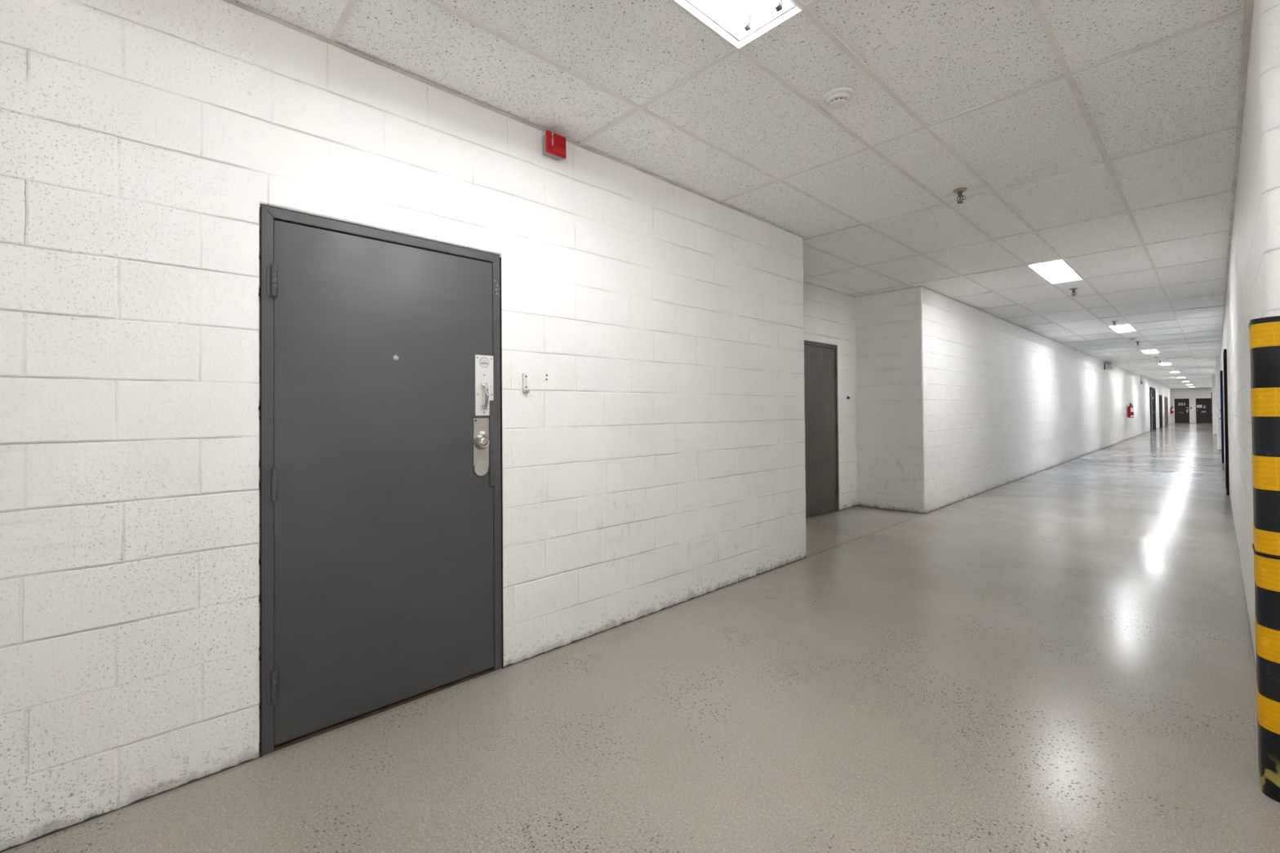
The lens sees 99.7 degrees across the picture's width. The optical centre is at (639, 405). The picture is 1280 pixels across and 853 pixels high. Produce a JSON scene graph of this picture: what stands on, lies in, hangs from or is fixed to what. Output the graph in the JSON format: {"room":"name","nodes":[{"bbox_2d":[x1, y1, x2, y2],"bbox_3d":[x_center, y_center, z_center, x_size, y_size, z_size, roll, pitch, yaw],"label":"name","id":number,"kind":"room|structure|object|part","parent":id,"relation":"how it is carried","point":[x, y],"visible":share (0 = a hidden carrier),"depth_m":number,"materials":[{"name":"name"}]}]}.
{"room":"service corridor","nodes":[
{"label":"service corridor","id":0,"kind":"room"},
{"bbox_2d":[0,0,806,852],"bbox_3d":[-2.887,-0.242,1.424,10.935,3.150,1.050,0,-1,-43],"label":"wall","id":1,"kind":"structure","parent":0,"point":[657,464],"depth_m":1.99,"materials":[{"name":"white brick"}]},
{"bbox_2d":[257,204,503,757],"bbox_3d":[-1.107,0.281,2.431,1.023,2.099,0.182,0,-1,-43],"label":"door","id":2,"kind":"structure","parent":1,"relation":"in","point":[380,562],"depth_m":2.33,"materials":[{"name":"metal"}]},
{"bbox_3d":[-1.103,1.325,2.428,1.008,0.010,0.104,0,-1,-43],"label":"sill","id":3,"kind":"part","parent":2,"relation":"part of","materials":[{"name":"metal"}]},
{"bbox_3d":[-0.786,0.182,2.674,0.082,0.241,0.006,0,-1,-43],"label":"lock plate","id":4,"kind":"part","parent":2,"relation":"part of","materials":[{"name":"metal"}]},
{"bbox_3d":[-0.774,0.178,2.657,0.076,0.076,0.035,0,-1,-43],"label":"knob","id":5,"kind":"part","parent":2,"relation":"part of","materials":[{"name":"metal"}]},
{"bbox_3d":[-0.775,-0.102,2.690,0.097,0.300,0.004,0,-1,-43],"label":"pull plate","id":6,"kind":"part","parent":2,"relation":"part of","materials":[{"name":"silver metal"}]},
{"bbox_3d":[-0.761,-0.049,2.668,0.034,0.132,0.048,0,-1,-43],"label":"pull handle","id":7,"kind":"part","parent":2,"relation":"part of","materials":[{"name":"silver metal"}]},
{"bbox_2d":[223,0,804,238],"bbox_3d":[-2.530,-1.509,1.047,10.935,0.024,0.019,0,-1,-43],"label":"trim","id":8,"kind":"structure","parent":1,"relation":"attached to","point":[232,2],"depth_m":2.57,"materials":[{"name":"paint"}]},
{"bbox_2d":[522,373,528,392],"bbox_3d":[-0.599,-0.119,2.833,0.032,0.101,0.019,0,-1,-43],"label":"clip","id":9,"kind":"object","parent":1,"relation":"attached to","point":[524,375],"visible":1,"depth_m":2.83,"materials":[{"name":"white plastic"}]},
{"bbox_3d":[-0.602,-0.126,2.835,0.030,0.087,0.011,0,-1,-43],"label":"plate","id":10,"kind":"part","parent":9,"relation":"part of","materials":[{"name":"white plastic"}]},
{"bbox_2d":[542,129,566,159],"bbox_3d":[-0.469,-1.422,2.942,0.128,0.130,0.071,0,-1,-43],"label":"fire alarm","id":11,"kind":"object","parent":1,"relation":"attached to","point":[553,144],"visible":1,"depth_m":2.92,"materials":[{"name":"red plastic"}]},
{"bbox_2d":[803,280,921,297],"bbox_3d":[2.188,-1.492,6.066,2.815,0.024,0.850,0,-1,-43],"label":"trim","id":12,"kind":"structure","parent":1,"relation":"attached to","point":[803,281],"depth_m":6.91,"materials":[{"name":"paint"}]},
{"bbox_2d":[1,423,1279,852],"bbox_3d":[20.727,1.390,18.388,69.000,0.120,8.550,0,-1,-43],"label":"floor","id":13,"kind":"structure","parent":0,"point":[1058,659],"depth_m":2.27,"materials":[{"name":"concrete"}]},
{"bbox_2d":[232,0,1253,388],"bbox_3d":[20.081,-1.503,17.834,70.310,0.011,8.550,0,-1,-43],"label":"ceiling","id":14,"kind":"structure","parent":0,"point":[1098,137],"depth_m":2.87,"materials":[{"name":"tile"}]},
{"bbox_2d":[673,0,803,48],"bbox_3d":[0.056,-1.549,1.737,1.268,0.080,0.301,0,-1,-43],"label":"ceiling light","id":15,"kind":"object","parent":14,"relation":"attached to","point":[743,21],"visible":1,"depth_m":2.14,"materials":[{"name":"white plastic"}]},
{"bbox_2d":[744,13,751,31],"bbox_3d":[0.438,-1.558,2.195,0.012,0.057,0.022,0,-1,-43],"label":"socket","id":16,"kind":"object","parent":15,"relation":"attached to","point":[747,16],"depth_m":2.19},
{"bbox_2d":[776,0,782,11],"bbox_3d":[0.538,-1.560,2.088,0.012,0.057,0.022,0,-1,-43],"label":"socket","id":17,"kind":"object","parent":15,"relation":"attached to","point":[779,8],"depth_m":2.08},
{"bbox_2d":[822,86,853,108],"bbox_3d":[0.966,-1.487,2.629,0.144,0.048,0.144,0,-1,-43],"label":"smoke detector","id":18,"kind":"object","parent":14,"relation":"attached to","point":[836,98],"visible":1,"depth_m":2.60,"materials":[{"name":"white plastic"}]},
{"bbox_2d":[952,186,967,204],"bbox_3d":[2.235,-1.464,3.772,0.086,0.090,0.086,0,-1,-43],"label":"sprinkler","id":19,"kind":"object","parent":14,"relation":"attached to","point":[959,191],"visible":1,"depth_m":3.76,"materials":[{"name":"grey metal"}]},
{"bbox_2d":[1027,258,1083,284],"bbox_3d":[4.694,-1.538,6.084,1.268,0.080,0.301,0,-1,-43],"label":"ceiling light","id":20,"kind":"object","parent":14,"relation":"attached to","point":[1057,271],"visible":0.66,"depth_m":6.19,"materials":[{"name":"white plastic"}]},
{"bbox_2d":[1069,288,1077,296],"bbox_3d":[5.561,-1.456,6.924,0.086,0.090,0.086,0,-1,-43],"label":"sprinkler","id":21,"kind":"object","parent":14,"relation":"attached to","point":[1072,289],"visible":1,"depth_m":6.91,"materials":[{"name":"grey metal"}]},
{"bbox_2d":[1108,324,1137,333],"bbox_3d":[9.333,-1.528,10.432,1.268,0.080,0.301,0,-1,-43],"label":"ceiling light","id":22,"kind":"object","parent":14,"relation":"attached to","point":[1128,327],"visible":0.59,"depth_m":10.67,"materials":[{"name":"white plastic"}]},
{"bbox_2d":[1140,349,1158,353],"bbox_3d":[13.972,-1.518,14.779,1.268,0.080,0.301,0,-1,-43],"label":"ceiling light","id":23,"kind":"object","parent":14,"relation":"attached to","point":[1153,351],"visible":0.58,"depth_m":15.11,"materials":[{"name":"white plastic"}]},
{"bbox_2d":[1158,363,1171,365],"bbox_3d":[18.610,-1.508,19.127,1.268,0.080,0.301,0,-1,-43],"label":"ceiling light","id":24,"kind":"object","parent":14,"relation":"attached to","point":[1160,364],"visible":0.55,"depth_m":19.50,"materials":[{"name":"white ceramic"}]},
{"bbox_2d":[803,281,857,510],"bbox_3d":[1.853,-0.226,6.421,2.815,3.150,0.160,0,-1,-43],"label":"wall","id":25,"kind":"structure","parent":0,"point":[829,315],"depth_m":7.05,"materials":[{"name":"white brick"}]},
{"bbox_2d":[804,340,839,518],"bbox_3d":[2.163,0.287,6.681,0.969,2.126,0.152,0,-1,-43],"label":"door","id":26,"kind":"structure","parent":25,"relation":"in","point":[820,360],"depth_m":6.68,"materials":[{"name":"grey metal"}]},
{"bbox_2d":[855,284,1172,513],"bbox_3d":[23.166,-0.185,25.843,54.850,3.150,1.050,0,-1,-43],"label":"wall","id":27,"kind":"structure","parent":0,"point":[957,401],"depth_m":7.80,"materials":[{"name":"white brick"}]},
{"bbox_2d":[921,285,1170,388],"bbox_3d":[23.523,-1.452,25.466,54.850,0.025,0.019,0,-1,-43],"label":"trim","id":28,"kind":"structure","parent":27,"relation":"attached to","point":[922,286],"depth_m":9.35,"materials":[{"name":"paint"}]},
{"bbox_2d":[1103,361,1112,370],"bbox_3d":[15.451,-1.310,17.809,0.840,0.270,0.149,0,-1,-43],"label":"emergency light","id":29,"kind":"object","parent":27,"relation":"attached to","point":[1107,365],"visible":1,"depth_m":17.59,"materials":[{"name":"white plastic"}]},
{"bbox_2d":[1126,403,1133,417],"bbox_3d":[19.879,0.180,21.890,0.243,0.598,0.210,0,-1,-43],"label":"fire extinguisher","id":30,"kind":"object","parent":27,"relation":"attached to","point":[1130,410],"visible":1,"depth_m":21.81,"materials":[{"name":"metal"}]},
{"bbox_2d":[1149,386,1155,431],"bbox_3d":[29.230,0.185,30.742,3.300,2.420,0.084,0,-1,-43],"label":"door","id":31,"kind":"structure","parent":27,"relation":"in","point":[1152,390],"depth_m":30.68,"materials":[{"name":"metal"}]},
{"bbox_3d":[28.398,0.262,29.998,0.750,2.256,0.030,0,-1,-43],"label":"panel","id":32,"kind":"part","parent":31,"relation":"part of","materials":[{"name":"grey metal"}]},
{"bbox_2d":[1159,395,1162,427],"bbox_3d":[34.009,0.356,35.221,2.000,2.100,0.080,0,-1,-43],"label":"door","id":33,"kind":"structure","parent":27,"relation":"in","point":[1160,396],"depth_m":35.28,"materials":[{"name":"metal"}]},
{"bbox_2d":[1164,396,1168,426],"bbox_3d":[37.987,0.390,38.946,2.900,2.050,0.084,0,-1,-43],"label":"door","id":34,"kind":"structure","parent":27,"relation":"in","point":[1166,398],"depth_m":38.94,"materials":[{"name":"wood"}]},
{"bbox_2d":[1169,406,1173,413],"bbox_3d":[41.878,0.323,42.507,0.243,0.598,0.210,0,-1,-43],"label":"fire extinguisher","id":35,"kind":"object","parent":27,"relation":"attached to","point":[1171,410],"visible":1,"depth_m":42.43,"materials":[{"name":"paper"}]},
{"bbox_2d":[1171,384,1212,423],"bbox_3d":[44.634,-0.167,43.189,0.200,3.150,3.400,0,-1,-43],"label":"wall","id":36,"kind":"structure","parent":0,"point":[1192,393],"depth_m":43.39,"materials":[{"name":"white paint"}]},
{"bbox_2d":[1174,398,1189,423],"bbox_3d":[43.914,0.420,43.755,0.072,2.000,0.845,0,-1,-43],"label":"door","id":37,"kind":"structure","parent":36,"relation":"in","point":[1181,405],"depth_m":43.75,"materials":[{"name":"metal"}]},
{"bbox_2d":[1195,398,1211,423],"bbox_3d":[44.766,0.403,42.860,0.054,2.000,0.875,0,-1,-43],"label":"door","id":38,"kind":"structure","parent":36,"relation":"in","point":[1203,406],"depth_m":42.88,"materials":[{"name":"metal"}]},
{"bbox_2d":[1211,0,1279,669],"bbox_3d":[23.826,-0.232,21.931,59.238,3.150,0.840,0,-1,-43],"label":"wall","id":39,"kind":"structure","parent":0,"point":[1253,286],"depth_m":2.63,"materials":[{"name":"white brick"}]},
{"bbox_2d":[1211,392,1212,429],"bbox_3d":[32.027,0.318,30.243,1.900,2.100,0.084,0,-1,-43],"label":"door","id":40,"kind":"structure","parent":39,"relation":"in","point":[1211,393],"depth_m":29.59,"materials":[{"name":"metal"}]},
{"bbox_2d":[1218,370,1224,462],"bbox_3d":[13.972,0.250,12.986,1.050,2.150,0.080,0,-1,-43],"label":"door","id":41,"kind":"structure","parent":39,"relation":"in","point":[1221,371],"depth_m":12.61,"materials":[{"name":"black metal"}]},
{"bbox_2d":[1222,348,1229,495],"bbox_3d":[9.003,0.239,8.293,1.020,2.150,0.028,0,-1,-43],"label":"door","id":42,"kind":"structure","parent":39,"relation":"in","point":[1224,354],"depth_m":7.94,"materials":[{"name":"black metal"}]},
{"bbox_2d":[1219,0,1253,356],"bbox_3d":[9.806,-1.520,9.072,21.088,0.024,0.019,0,-1,-43],"label":"trim","id":43,"kind":"structure","parent":39,"relation":"attached to","point":[1249,3],"depth_m":2.84,"materials":[{"name":"paint"}]},
{"bbox_2d":[1248,315,1279,803],"bbox_3d":[2.245,0.500,1.731,0.189,1.592,0.368,0,-1,-43],"label":"guard","id":44,"kind":"object","parent":39,"relation":"attached to","point":[1264,332],"visible":1,"depth_m":1.79,"materials":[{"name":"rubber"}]}
]}

